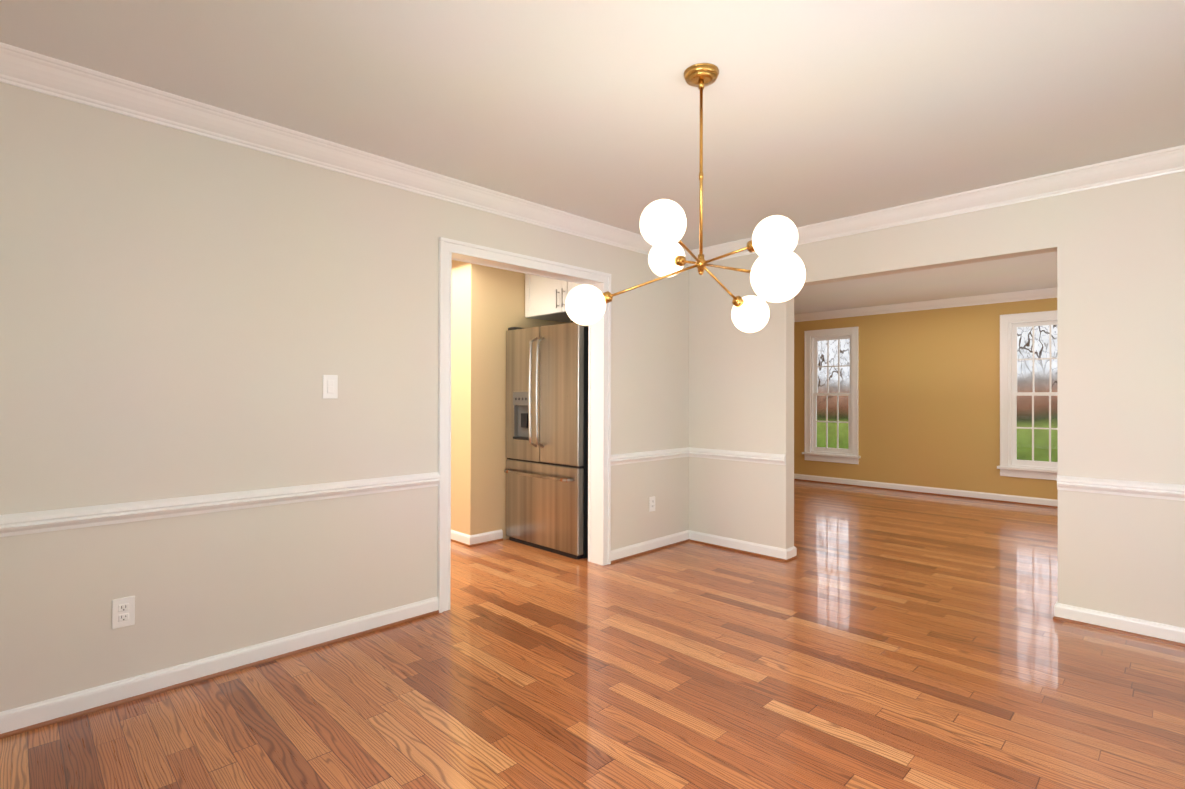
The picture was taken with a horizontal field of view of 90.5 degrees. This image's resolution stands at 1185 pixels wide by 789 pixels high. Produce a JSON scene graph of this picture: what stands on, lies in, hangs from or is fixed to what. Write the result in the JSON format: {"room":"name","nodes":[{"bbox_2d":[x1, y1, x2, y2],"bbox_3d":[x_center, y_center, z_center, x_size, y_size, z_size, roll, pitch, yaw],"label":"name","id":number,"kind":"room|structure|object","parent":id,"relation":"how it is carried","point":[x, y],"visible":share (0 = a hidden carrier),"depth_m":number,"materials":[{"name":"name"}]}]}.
{"room":"dining room","nodes":[
{"label":"dining room","id":0,"kind":"room"},
{"bbox_2d":[0,82,688,711],"bbox_3d":[-1.034,0.011,3.284,5.120,2.455,0.120,0,0,-45],"label":"wall","id":1,"kind":"structure","parent":0,"point":[184,314],"depth_m":2.60,"materials":[{"name":"paint"}]},
{"bbox_2d":[112,596,134,628],"bbox_3d":[-1.878,0.873,2.354,0.072,0.117,0.009,0,0,-45],"label":"outlet","id":2,"kind":"object","parent":1,"relation":"attached to","point":[123,612],"visible":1,"depth_m":2.35,"materials":[{"name":"white plastic"}]},
{"bbox_2d":[0,597,438,738],"bbox_3d":[-1.788,1.188,2.434,2.565,0.090,0.020,0,0,-45],"label":"baseboard","id":3,"kind":"structure","parent":1,"relation":"attached to","point":[56,710],"depth_m":2.51,"materials":[{"name":"paint"}]},
{"bbox_2d":[0,472,439,536],"bbox_3d":[-1.783,0.475,2.435,2.565,0.080,0.030,0,0,-45],"label":"trim","id":4,"kind":"structure","parent":1,"relation":"attached to","point":[46,521],"depth_m":2.51,"materials":[{"name":"paint"}]},
{"bbox_2d":[323,375,337,398],"bbox_3d":[-1.304,-0.038,2.924,0.072,0.117,0.010,0,0,-45],"label":"light switch","id":5,"kind":"object","parent":1,"relation":"attached to","point":[330,386],"visible":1,"depth_m":2.92,"materials":[{"name":"white plastic"}]},
{"bbox_2d":[0,42,691,265],"bbox_3d":[-0.910,-1.166,3.252,5.000,0.100,0.104,0,0,-45],"label":"crown molding","id":6,"kind":"structure","parent":1,"relation":"attached to","point":[50,76],"depth_m":2.68,"materials":[{"name":"paint"}]},
{"bbox_2d":[437,237,610,612],"bbox_3d":[-0.424,0.175,3.888,1.410,2.135,0.174,0,0,-45],"label":"door frame","id":7,"kind":"structure","parent":1,"relation":"attached to","point":[599,441],"depth_m":3.97,"materials":[{"name":"paint"}]},
{"bbox_2d":[611,530,687,563],"bbox_3d":[0.477,1.203,4.681,0.995,0.090,0.020,0,0,-45],"label":"baseboard","id":8,"kind":"structure","parent":1,"relation":"attached to","point":[634,550],"depth_m":4.64,"materials":[{"name":"paint"}]},
{"bbox_2d":[611,447,687,465],"bbox_3d":[0.483,0.491,4.681,0.995,0.080,0.030,0,0,-45],"label":"trim","id":9,"kind":"structure","parent":1,"relation":"attached to","point":[617,459],"depth_m":4.63,"materials":[{"name":"paint"}]},
{"bbox_2d":[649,496,654,511],"bbox_3d":[0.479,0.874,4.691,0.072,0.117,0.009,0,0,-45],"label":"outlet","id":10,"kind":"object","parent":1,"relation":"attached to","point":[651,503],"visible":1,"depth_m":4.68,"materials":[{"name":"white plastic"}]},
{"bbox_2d":[451,260,564,539],"bbox_3d":[-1.119,0.022,5.741,1.120,2.455,1.470,0,0,-45],"label":"wall","id":11,"kind":"structure","parent":0,"point":[487,307],"depth_m":4.95,"materials":[{"name":"paint"}]},
{"bbox_2d":[451,530,475,546],"bbox_3d":[-1.520,1.202,5.327,0.020,0.090,1.490,0,0,-45],"label":"baseboard","id":12,"kind":"structure","parent":11,"relation":"attached to","point":[457,537],"depth_m":4.87,"materials":[{"name":"paint"}]},
{"bbox_2d":[476,529,502,545],"bbox_3d":[-0.876,1.201,4.931,0.295,0.090,0.020,0,0,-45],"label":"baseboard","id":13,"kind":"structure","parent":11,"relation":"attached to","point":[493,536],"depth_m":4.94,"materials":[{"name":"paint"}]},
{"bbox_2d":[525,274,582,322],"bbox_3d":[-0.066,-0.943,5.044,0.596,0.523,0.983,0,0,-45],"label":"upper cabinet","id":14,"kind":"object","parent":11,"relation":"attached to","point":[545,298],"visible":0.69,"depth_m":5.05,"materials":[{"name":"white wood"}]},
{"bbox_2d":[0,480,1184,788],"bbox_3d":[1.085,1.298,4.241,9.750,0.100,9.000,0,0,-45],"label":"floor","id":15,"kind":"structure","parent":0,"point":[870,638],"depth_m":2.48,"materials":[{"name":"brown wood"}]},
{"bbox_2d":[504,320,587,558],"bbox_3d":[-0.199,0.337,4.954,0.802,1.823,0.907,0,0,-45],"label":"fridge","id":16,"kind":"object","parent":15,"relation":"on","point":[546,471],"visible":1,"depth_m":4.64,"materials":[{"name":"silver metal"}]},
{"bbox_2d":[0,0,1184,314],"bbox_3d":[1.091,-1.267,4.253,9.750,0.120,9.000,0,0,-45],"label":"ceiling","id":17,"kind":"structure","parent":0,"point":[820,110],"depth_m":2.35,"materials":[{"name":"paint"}]},
{"bbox_2d":[565,63,805,332],"bbox_3d":[0.449,-0.735,2.113,0.792,0.967,0.897,0,0,-45],"label":"sputnik chandelier","id":18,"kind":"object","parent":17,"relation":"hanging from","point":[777,271],"visible":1,"depth_m":2.01,"materials":[{"name":"gold metal"}]},
{"bbox_2d":[794,298,1057,499],"bbox_3d":[4.988,0.041,6.918,0.150,2.455,7.040,0,0,-45],"label":"wall","id":19,"kind":"structure","parent":0,"point":[929,398],"depth_m":7.51,"materials":[{"name":"paint"}]},
{"bbox_2d":[802,327,859,463],"bbox_3d":[3.444,0.014,8.436,0.205,1.903,0.820,0,0,-45],"label":"living room window","id":20,"kind":"structure","parent":19,"relation":"in","point":[813,451],"depth_m":8.45,"materials":[{"name":"paint"}]},
{"bbox_2d":[794,287,1056,321],"bbox_3d":[4.901,-1.137,6.833,0.104,0.100,6.800,0,0,-45],"label":"crown molding","id":21,"kind":"structure","parent":19,"relation":"attached to","point":[1046,293],"depth_m":7.41,"materials":[{"name":"paint"}]},
{"bbox_2d":[794,474,1057,507],"bbox_3d":[4.925,1.223,6.852,0.020,0.090,6.800,0,0,-45],"label":"baseboard","id":22,"kind":"structure","parent":19,"relation":"attached to","point":[1034,501],"depth_m":7.44,"materials":[{"name":"paint"}]},
{"bbox_2d":[997,310,1057,479],"bbox_3d":[5.139,0.010,6.726,0.205,1.903,0.820,0,0,-45],"label":"living room window","id":23,"kind":"structure","parent":19,"relation":"in","point":[1011,465],"depth_m":6.87,"materials":[{"name":"paint"}]},
{"bbox_2d":[689,171,1184,627],"bbox_3d":[1.999,0.021,3.953,0.130,2.455,7.040,0,0,-45],"label":"wall","id":24,"kind":"structure","parent":0,"point":[1119,249],"depth_m":3.21,"materials":[{"name":"paint"}]},
{"bbox_2d":[688,447,785,464],"bbox_3d":[1.138,0.492,4.704,0.030,0.080,0.860,0,0,-45],"label":"trim","id":25,"kind":"structure","parent":24,"relation":"attached to","point":[767,458],"depth_m":4.67,"materials":[{"name":"paint"}]},
{"bbox_2d":[688,530,791,561],"bbox_3d":[1.154,1.205,4.697,0.030,0.090,0.870,0,0,-45],"label":"baseboard","id":26,"kind":"structure","parent":24,"relation":"attached to","point":[771,552],"depth_m":4.66,"materials":[{"name":"paint"}]},
{"bbox_2d":[792,546,797,559],"bbox_3d":[0.623,1.207,5.439,0.020,0.090,2.670,0,0,-45],"label":"baseboard","id":27,"kind":"structure","parent":24,"relation":"attached to","point":[794,550],"depth_m":4.47,"materials":[{"name":"paint"}]},
{"bbox_2d":[692,145,1184,264],"bbox_3d":[2.091,-1.157,3.702,0.104,0.100,3.450,0,0,-45],"label":"crown molding","id":28,"kind":"structure","parent":24,"relation":"attached to","point":[1167,161],"depth_m":3.43,"materials":[{"name":"paint"}]},
{"bbox_2d":[1053,601,1184,646],"bbox_3d":[2.985,1.201,2.851,0.030,0.090,1.190,0,0,-45],"label":"baseboard","id":29,"kind":"structure","parent":24,"relation":"attached to","point":[1159,632],"depth_m":3.07,"materials":[{"name":"paint"}]},
{"bbox_2d":[1057,475,1184,500],"bbox_3d":[2.983,0.488,2.844,0.030,0.080,1.160,0,0,-45],"label":"trim","id":30,"kind":"structure","parent":24,"relation":"attached to","point":[1069,483],"depth_m":3.06,"materials":[{"name":"paint"}]},
{"label":"outside","id":31,"kind":"structure","parent":0,"visible":0},
{"bbox_2d":[817,325,1057,461],"bbox_3d":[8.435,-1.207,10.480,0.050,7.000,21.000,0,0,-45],"label":"window panes","id":32,"kind":"structure","parent":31,"point":[1027,367],"depth_m":10.88,"materials":[{"name":"clear glass"}]}
]}

